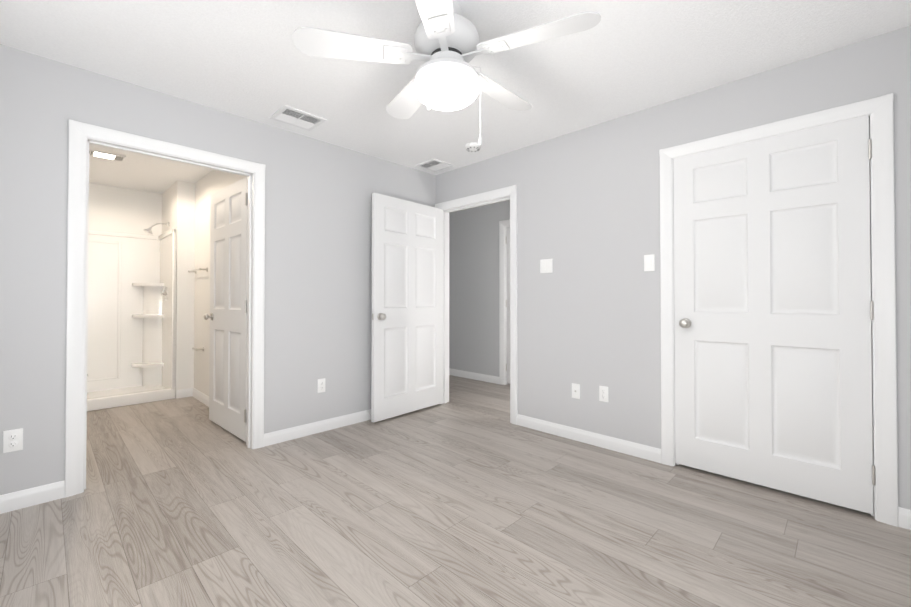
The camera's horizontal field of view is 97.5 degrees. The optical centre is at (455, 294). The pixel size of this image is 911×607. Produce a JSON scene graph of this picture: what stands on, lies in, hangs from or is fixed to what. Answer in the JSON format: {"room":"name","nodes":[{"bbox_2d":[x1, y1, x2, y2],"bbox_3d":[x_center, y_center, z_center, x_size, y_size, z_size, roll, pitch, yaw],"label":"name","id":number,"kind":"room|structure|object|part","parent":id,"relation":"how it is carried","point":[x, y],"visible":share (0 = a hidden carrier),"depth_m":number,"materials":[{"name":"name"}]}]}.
{"room":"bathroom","nodes":[
{"label":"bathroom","id":0,"kind":"room"},
{"bbox_2d":[89,183,161,235],"bbox_3d":[-4.189,-0.058,4.667,0.120,2.440,1.790,-1,-1,44],"label":"wall","id":1,"kind":"structure","parent":0,"point":[117,209],"depth_m":4.80,"materials":[{"name":"white paint"}]},
{"bbox_2d":[162,180,194,397],"bbox_3d":[-3.360,-0.056,4.823,0.850,2.440,0.170,-1,-1,44],"label":"wall","id":2,"kind":"structure","parent":0,"point":[178,204],"depth_m":4.53,"materials":[{"name":"white paint"}]},
{"bbox_2d":[143,222,168,234],"bbox_3d":[-3.515,-0.782,4.693,0.100,0.170,0.245,-1,-1,44],"label":"shower head","id":3,"kind":"object","parent":2,"relation":"attached to","point":[148,230],"visible":1,"depth_m":4.65},
{"bbox_2d":[191,388,208,406],"bbox_3d":[-2.256,1.108,3.843,2.080,0.092,0.014,-1,-1,44],"label":"baseboard","id":4,"kind":"structure","parent":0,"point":[197,395],"depth_m":4.33,"materials":[{"name":"white wood"}]},
{"bbox_2d":[0,44,435,494],"bbox_3d":[-1.484,-0.075,3.072,0.120,2.440,3.520,-1,-1,44],"label":"wall","id":5,"kind":"structure","parent":0,"point":[318,262],"depth_m":2.73,"materials":[{"name":"grey paint"}]},
{"bbox_2d":[3,428,22,452],"bbox_3d":[-2.329,0.769,2.104,0.009,0.115,0.070,-1,-1,44],"label":"electrical outlet","id":6,"kind":"object","parent":5,"relation":"attached to","point":[12,440],"visible":1,"depth_m":2.10,"materials":[{"name":"white plastic"}]},
{"bbox_2d":[0,480,64,513],"bbox_3d":[-2.375,1.088,2.049,0.014,0.092,0.530,-1,-1,44],"label":"baseboard","id":7,"kind":"structure","parent":5,"relation":"attached to","point":[17,500],"depth_m":2.15,"materials":[{"name":"white wood"}]},
{"bbox_2d":[65,119,265,497],"bbox_3d":[-1.865,0.108,2.680,0.122,2.065,0.950,-1,-1,44],"label":"door frame","id":8,"kind":"structure","parent":5,"relation":"attached to","point":[252,259],"depth_m":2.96,"materials":[{"name":"white wood"}]},
{"bbox_2d":[264,409,370,446],"bbox_3d":[-0.826,1.105,3.639,0.014,0.092,1.770,-1,-1,44],"label":"baseboard","id":9,"kind":"structure","parent":5,"relation":"attached to","point":[275,437],"depth_m":3.29,"materials":[{"name":"white wood"}]},
{"bbox_2d":[317,378,324,392],"bbox_3d":[-1.121,0.763,3.344,0.009,0.115,0.070,-1,-1,44],"label":"electrical outlet","id":10,"kind":"object","parent":5,"relation":"attached to","point":[320,385],"visible":1,"depth_m":3.34,"materials":[{"name":"white plastic"}]},
{"bbox_2d":[194,170,245,396],"bbox_3d":[-2.514,-0.063,4.201,2.930,2.440,0.120,-1,-1,44],"label":"wall","id":11,"kind":"structure","parent":0,"point":[210,183],"depth_m":4.33,"materials":[{"name":"white paint"}]},
{"bbox_2d":[188,267,207,273],"bbox_3d":[-2.811,-0.261,4.356,0.502,0.052,0.076,-1,-1,44],"label":"towel rail","id":12,"kind":"object","parent":11,"relation":"attached to","point":[200,269],"visible":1,"depth_m":4.25,"materials":[{"name":"grey metal"}]},
{"bbox_2d":[204,177,247,441],"bbox_3d":[-1.898,0.111,3.350,0.868,2.030,0.163,-1,-1,42],"label":"bathroom door","id":13,"kind":"structure","parent":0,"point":[227,316],"depth_m":3.31,"materials":[{"name":"white wood"}]},
{"bbox_2d":[371,193,442,421],"bbox_3d":[-0.435,0.117,3.879,0.163,2.030,0.905,-1,-1,41],"label":"hall door","id":14,"kind":"structure","parent":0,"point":[407,315],"depth_m":3.82,"materials":[{"name":"white wood"}]},
{"bbox_2d":[0,375,910,606],"bbox_3d":[-0.744,1.177,3.266,7.250,0.060,5.110,-1,-1,44],"label":"floor","id":15,"kind":"structure","parent":0,"point":[468,494],"depth_m":1.94,"materials":[{"name":"grey laminate"}]},
{"bbox_2d":[87,228,176,410],"bbox_3d":[-3.941,0.208,4.220,0.845,1.900,1.490,-1,-1,44],"label":"shower","id":16,"kind":"object","parent":15,"relation":"on","point":[131,350],"visible":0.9,"depth_m":4.73,"materials":[{"name":"white plastic"}]},
{"bbox_2d":[0,0,910,193],"bbox_3d":[-0.744,-1.323,3.294,7.250,0.060,5.110,-1,-1,44],"label":"ceiling","id":17,"kind":"structure","parent":0,"point":[247,59],"depth_m":2.20,"materials":[{"name":"white paint"}]},
{"bbox_2d":[89,149,125,161],"bbox_3d":[-3.235,-1.282,3.682,0.180,0.014,0.290,-1,-1,44],"label":"recessed light","id":18,"kind":"object","parent":17,"relation":"in","point":[106,155],"visible":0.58,"depth_m":3.67,"materials":[{"name":"white plastic"}]},
{"bbox_2d":[269,105,326,130],"bbox_3d":[-1.157,-1.291,2.942,0.270,0.010,0.310,-1,-1,44],"label":"ceiling vent","id":19,"kind":"object","parent":17,"relation":"in","point":[292,116],"visible":1,"depth_m":2.93,"materials":[{"name":"white metal"}]},
{"bbox_2d":[415,158,453,171],"bbox_3d":[-0.209,-1.280,3.972,0.270,0.010,0.270,-1,-1,44],"label":"ceiling vent","id":20,"kind":"object","parent":17,"relation":"in","point":[434,165],"visible":0.98,"depth_m":3.96,"materials":[{"name":"white metal"}]},
{"bbox_2d":[293,0,600,145],"bbox_3d":[-0.009,-0.988,1.869,1.272,0.640,1.229,-1,-1,44],"label":"fan","id":21,"kind":"object","parent":17,"relation":"hanging from","point":[449,46],"visible":1,"depth_m":1.73,"materials":[{"name":"white plastic"}]},
{"bbox_3d":[-0.039,-0.918,1.827,0.299,0.103,0.299,-1,-1,44],"label":"globe","id":22,"kind":"part","parent":21,"relation":"part of"},
{"bbox_2d":[465,142,480,151],"bbox_3d":[0.151,-1.271,3.460,0.136,0.040,0.136,-1,-1,44],"label":"smoke detector","id":23,"kind":"object","parent":17,"relation":"attached to","point":[473,146],"visible":0.98,"depth_m":3.42,"materials":[{"name":"white plastic"}]},
{"bbox_2d":[449,200,509,376],"bbox_3d":[0.895,-0.054,4.998,4.040,2.440,0.120,-1,-1,44],"label":"wall","id":24,"kind":"structure","parent":0,"point":[474,289],"depth_m":5.52,"materials":[{"name":"grey paint"}]},
{"bbox_2d":[449,368,498,383],"bbox_3d":[0.032,1.128,5.733,1.520,0.092,0.014,-1,-1,44],"label":"baseboard","id":25,"kind":"structure","parent":24,"relation":"attached to","point":[477,376],"depth_m":5.49,"materials":[{"name":"white wood"}]},
{"bbox_2d":[499,219,509,384],"bbox_3d":[0.974,0.133,4.920,0.860,2.065,0.122,-1,-1,44],"label":"door frame","id":26,"kind":"structure","parent":24,"relation":"attached to","point":[505,256],"depth_m":5.18,"materials":[{"name":"white wood"}]},
{"bbox_2d":[506,226,509,383],"bbox_3d":[0.963,0.128,4.913,0.825,2.030,0.163,-1,-1,44],"label":"hall door","id":27,"kind":"structure","parent":24,"relation":"in","point":[508,302],"depth_m":5.16,"materials":[{"name":"white wood"}]},
{"bbox_2d":[436,25,910,509],"bbox_3d":[0.581,-0.069,3.601,5.540,2.440,0.120,-1,-1,44],"label":"wall","id":28,"kind":"structure","parent":0,"point":[588,224],"depth_m":2.91,"materials":[{"name":"grey paint"}]},
{"bbox_2d":[441,195,509,403],"bbox_3d":[0.212,0.122,3.959,0.940,2.065,0.122,-1,-1,44],"label":"door frame","id":29,"kind":"structure","parent":28,"relation":"attached to","point":[448,286],"depth_m":4.29,"materials":[{"name":"white wood"}]},
{"bbox_2d":[435,185,517,424],"bbox_3d":[0.212,0.092,3.959,1.060,2.125,0.155,-1,-1,44],"label":"trim","id":30,"kind":"structure","parent":28,"relation":"attached to","point":[511,191],"depth_m":3.57,"materials":[{"name":"white wood"}]},
{"bbox_2d":[540,259,551,272],"bbox_3d":[0.758,-0.237,3.341,0.116,0.115,0.010,-1,-1,44],"label":"double light switch","id":31,"kind":"object","parent":28,"relation":"attached to","point":[545,265],"visible":1,"depth_m":3.34,"materials":[{"name":"white plastic"}]},
{"bbox_2d":[572,383,579,398],"bbox_3d":[0.944,0.761,3.144,0.070,0.115,0.016,-1,-1,44],"label":"outlet","id":32,"kind":"object","parent":28,"relation":"attached to","point":[575,390],"visible":1,"depth_m":3.14,"materials":[{"name":"white plastic"}]},
{"bbox_2d":[517,414,660,462],"bbox_3d":[0.969,1.100,3.117,1.185,0.092,0.014,-1,-1,44],"label":"baseboard","id":33,"kind":"structure","parent":28,"relation":"attached to","point":[646,452],"depth_m":3.03,"materials":[{"name":"white wood"}]},
{"bbox_2d":[599,386,607,401],"bbox_3d":[1.108,0.744,2.989,0.070,0.115,0.009,-1,-1,44],"label":"electrical outlet","id":34,"kind":"object","parent":28,"relation":"attached to","point":[603,393],"visible":1,"depth_m":2.99,"materials":[{"name":"white plastic"}]},
{"bbox_2d":[644,254,654,270],"bbox_3d":[1.343,-0.218,2.770,0.070,0.115,0.010,-1,-1,44],"label":"light switch","id":35,"kind":"object","parent":28,"relation":"attached to","point":[649,262],"visible":1,"depth_m":2.77,"materials":[{"name":"white plastic"}]},
{"bbox_2d":[673,116,875,513],"bbox_3d":[1.799,0.100,2.356,0.920,2.030,0.163,-1,-1,44],"label":"closet door","id":36,"kind":"structure","parent":28,"relation":"in","point":[773,310],"depth_m":2.29,"materials":[{"name":"white wood"}]},
{"bbox_2d":[659,93,898,526],"bbox_3d":[1.825,0.105,2.387,0.955,2.065,0.122,-1,-1,44],"label":"door frame","id":37,"kind":"structure","parent":28,"relation":"attached to","point":[675,464],"depth_m":2.05,"materials":[{"name":"white wood"}]},
{"bbox_2d":[898,507,910,529],"bbox_3d":[2.284,1.086,1.836,0.335,0.092,0.014,-1,-1,44],"label":"baseboard","id":38,"kind":"structure","parent":28,"relation":"attached to","point":[904,515],"depth_m":1.94,"materials":[{"name":"white wood"}]}
]}

